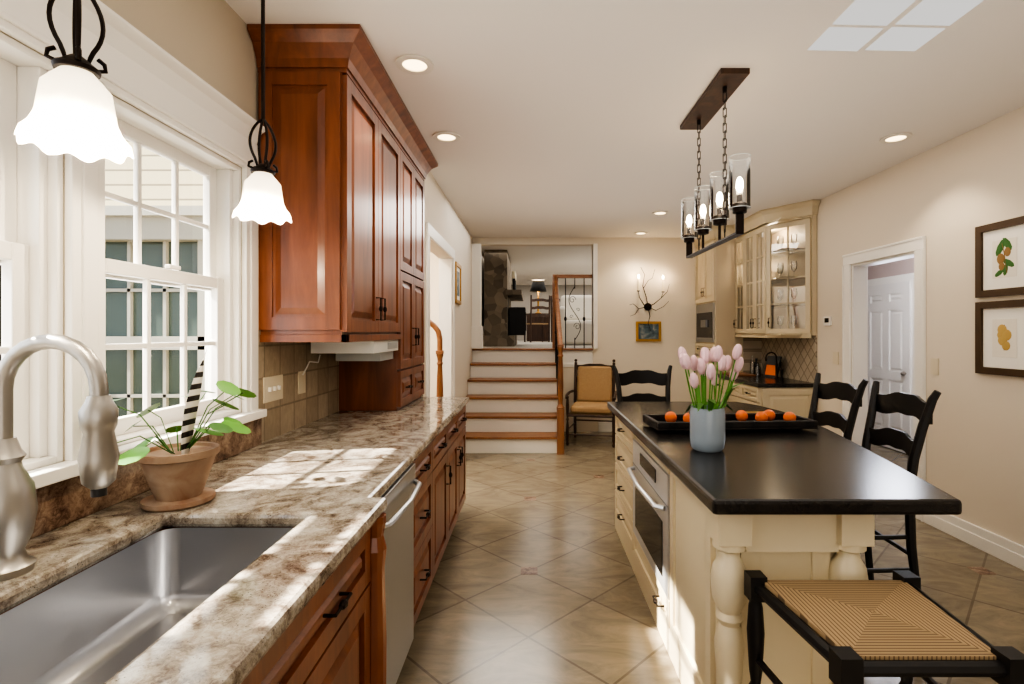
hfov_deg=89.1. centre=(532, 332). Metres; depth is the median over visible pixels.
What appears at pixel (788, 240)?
upper cabinet
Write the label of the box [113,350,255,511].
potted plant
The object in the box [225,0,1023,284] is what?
ceiling
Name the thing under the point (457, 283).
framed picture
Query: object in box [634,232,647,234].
recessed light
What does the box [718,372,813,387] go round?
countertop
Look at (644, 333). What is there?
picture
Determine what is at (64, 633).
sink
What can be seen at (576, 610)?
floor
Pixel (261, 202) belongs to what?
pendant light
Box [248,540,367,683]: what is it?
base cabinet
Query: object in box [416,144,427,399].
tall cabinet
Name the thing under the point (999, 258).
framed picture
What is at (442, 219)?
wall
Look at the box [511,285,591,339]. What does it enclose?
wall
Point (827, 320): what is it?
thermostat
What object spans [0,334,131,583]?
faucet
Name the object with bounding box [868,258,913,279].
wall
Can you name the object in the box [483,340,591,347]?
floor
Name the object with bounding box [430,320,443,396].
railing
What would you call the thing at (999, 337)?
picture
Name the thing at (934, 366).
switch plate
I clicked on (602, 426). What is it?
baseboard
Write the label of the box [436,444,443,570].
base cabinet
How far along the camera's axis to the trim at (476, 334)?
7.42 m
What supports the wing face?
on the ground
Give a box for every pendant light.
[14,0,133,163]
[232,0,291,224]
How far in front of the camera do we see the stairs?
6.69 m
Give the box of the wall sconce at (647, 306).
[630,268,668,330]
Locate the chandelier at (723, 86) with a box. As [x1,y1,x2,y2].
[680,68,750,257]
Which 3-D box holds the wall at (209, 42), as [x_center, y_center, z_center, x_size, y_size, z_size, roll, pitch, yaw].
[-1.345,0.030,0.850,0.150,2.800,6.900,0,0,0]
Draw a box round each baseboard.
[598,422,611,431]
[923,515,1023,570]
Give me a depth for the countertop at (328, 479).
1.42 m
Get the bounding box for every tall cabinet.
[332,124,415,411]
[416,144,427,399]
[693,224,764,401]
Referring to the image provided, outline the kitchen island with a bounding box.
[607,406,874,683]
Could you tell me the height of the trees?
12.504 m
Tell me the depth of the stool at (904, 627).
1.33 m
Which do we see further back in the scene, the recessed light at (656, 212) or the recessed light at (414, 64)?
the recessed light at (656, 212)
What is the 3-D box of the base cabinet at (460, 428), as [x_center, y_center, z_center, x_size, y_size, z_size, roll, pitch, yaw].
[-0.883,0.991,3.631,0.767,0.879,0.936,0,0,0]
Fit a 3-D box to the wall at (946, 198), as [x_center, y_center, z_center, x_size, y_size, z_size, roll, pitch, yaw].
[3.040,0.030,2.550,0.140,2.800,10.300,0,0,0]
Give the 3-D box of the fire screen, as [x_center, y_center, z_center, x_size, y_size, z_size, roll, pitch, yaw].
[-0.255,-0.192,9.125,0.290,0.476,0.550,0,0,0]
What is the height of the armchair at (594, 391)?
1.068 m
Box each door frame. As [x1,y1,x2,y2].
[426,222,454,396]
[842,236,925,521]
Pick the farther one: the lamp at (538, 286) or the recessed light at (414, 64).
the lamp at (538, 286)
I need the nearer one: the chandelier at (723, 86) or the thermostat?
the chandelier at (723, 86)
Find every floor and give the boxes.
[396,432,1023,683]
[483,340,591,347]
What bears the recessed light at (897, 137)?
in the ceiling
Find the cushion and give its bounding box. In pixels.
[570,365,613,414]
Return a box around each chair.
[524,295,550,341]
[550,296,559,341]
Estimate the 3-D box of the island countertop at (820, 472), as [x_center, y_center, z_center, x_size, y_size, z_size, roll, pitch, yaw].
[1.087,0.534,2.715,1.075,0.048,2.270,0,0,0]
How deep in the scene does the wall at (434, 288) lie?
5.90 m
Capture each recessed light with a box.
[395,54,433,74]
[433,131,459,142]
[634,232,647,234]
[652,211,668,214]
[880,132,911,143]
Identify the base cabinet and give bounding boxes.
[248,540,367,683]
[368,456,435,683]
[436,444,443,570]
[444,428,455,550]
[456,416,466,520]
[713,376,724,401]
[725,380,736,401]
[737,380,816,417]
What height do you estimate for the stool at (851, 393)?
1.159 m
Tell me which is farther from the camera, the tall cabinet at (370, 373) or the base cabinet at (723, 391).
the base cabinet at (723, 391)
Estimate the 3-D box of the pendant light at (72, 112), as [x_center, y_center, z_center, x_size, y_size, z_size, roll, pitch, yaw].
[-0.848,-0.855,0.970,0.168,1.028,0.168,0,0,0]
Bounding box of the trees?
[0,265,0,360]
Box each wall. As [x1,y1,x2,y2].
[0,0,257,470]
[421,172,483,396]
[430,252,438,396]
[472,238,696,431]
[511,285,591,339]
[802,106,1023,545]
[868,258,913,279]
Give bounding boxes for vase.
[678,344,743,452]
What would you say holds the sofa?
on the floor at (533, 344)
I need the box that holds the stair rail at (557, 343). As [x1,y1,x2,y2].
[552,274,591,454]
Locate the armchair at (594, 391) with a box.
[565,359,616,447]
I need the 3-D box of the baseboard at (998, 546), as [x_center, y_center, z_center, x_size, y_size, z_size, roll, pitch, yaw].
[2.958,1.360,0.660,0.024,0.140,6.520,0,0,0]
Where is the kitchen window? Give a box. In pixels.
[0,0,266,488]
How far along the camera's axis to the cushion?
7.03 m
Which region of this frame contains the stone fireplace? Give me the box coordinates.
[483,250,522,345]
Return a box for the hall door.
[868,273,913,452]
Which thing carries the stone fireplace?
on the floor at (533, 344)
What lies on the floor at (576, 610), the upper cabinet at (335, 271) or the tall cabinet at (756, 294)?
the tall cabinet at (756, 294)
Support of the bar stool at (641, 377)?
on the floor at (576, 610)
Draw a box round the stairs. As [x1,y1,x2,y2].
[465,348,592,452]
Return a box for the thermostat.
[824,316,831,325]
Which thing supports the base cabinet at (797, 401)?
on the floor at (576, 610)
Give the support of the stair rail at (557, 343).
on the stairs
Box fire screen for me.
[509,307,525,334]
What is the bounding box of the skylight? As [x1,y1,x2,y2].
[808,0,983,50]
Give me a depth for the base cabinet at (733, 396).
6.10 m
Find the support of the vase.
on the island countertop at (820, 472)
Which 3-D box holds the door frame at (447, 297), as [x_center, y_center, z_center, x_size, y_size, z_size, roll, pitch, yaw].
[-0.929,0.265,4.970,0.159,2.330,1.480,0,0,0]
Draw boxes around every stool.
[612,365,671,401]
[744,570,1023,683]
[808,373,868,440]
[862,381,940,579]
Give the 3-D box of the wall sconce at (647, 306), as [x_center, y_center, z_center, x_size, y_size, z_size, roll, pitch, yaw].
[1.674,-0.478,7.447,0.570,0.920,0.102,0,0,0]
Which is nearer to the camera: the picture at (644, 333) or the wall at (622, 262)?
the picture at (644, 333)
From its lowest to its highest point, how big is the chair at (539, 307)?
1.102 m
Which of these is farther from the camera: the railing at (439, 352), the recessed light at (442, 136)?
the railing at (439, 352)
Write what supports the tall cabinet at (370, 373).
on the floor at (576, 610)
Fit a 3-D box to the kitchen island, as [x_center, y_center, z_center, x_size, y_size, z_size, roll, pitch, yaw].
[0.814,0.990,2.731,0.562,0.879,2.168,0,0,0]
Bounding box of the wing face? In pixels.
[105,138,204,416]
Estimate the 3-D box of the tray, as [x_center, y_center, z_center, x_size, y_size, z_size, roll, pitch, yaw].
[1.040,0.466,2.780,0.840,0.087,0.270,0,0,-4]
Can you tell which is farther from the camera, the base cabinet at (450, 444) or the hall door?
the hall door
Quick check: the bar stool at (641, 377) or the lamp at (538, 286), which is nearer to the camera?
the bar stool at (641, 377)
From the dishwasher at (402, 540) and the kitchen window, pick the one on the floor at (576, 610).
the dishwasher at (402, 540)
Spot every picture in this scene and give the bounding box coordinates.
[455,261,460,304]
[636,321,660,341]
[975,216,1023,297]
[975,299,1023,377]
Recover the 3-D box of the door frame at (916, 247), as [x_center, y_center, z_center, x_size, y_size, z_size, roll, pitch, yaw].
[3.025,0.350,4.430,0.169,2.160,1.020,0,0,0]
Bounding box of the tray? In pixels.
[643,410,817,431]
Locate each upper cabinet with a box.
[252,28,403,339]
[765,216,812,331]
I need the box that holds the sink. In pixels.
[0,524,283,683]
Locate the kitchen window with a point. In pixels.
(147, 75)
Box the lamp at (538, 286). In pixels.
[527,281,548,340]
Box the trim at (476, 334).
[471,244,597,348]
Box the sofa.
[560,295,591,344]
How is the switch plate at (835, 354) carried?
attached to the wall at (946, 198)
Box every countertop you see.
[0,397,468,683]
[607,402,961,517]
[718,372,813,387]
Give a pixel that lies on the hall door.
(890, 334)
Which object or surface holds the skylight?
attached to the ceiling
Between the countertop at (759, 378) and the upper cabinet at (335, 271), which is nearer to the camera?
the upper cabinet at (335, 271)
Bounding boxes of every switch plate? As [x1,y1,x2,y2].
[833,352,838,363]
[930,358,938,374]

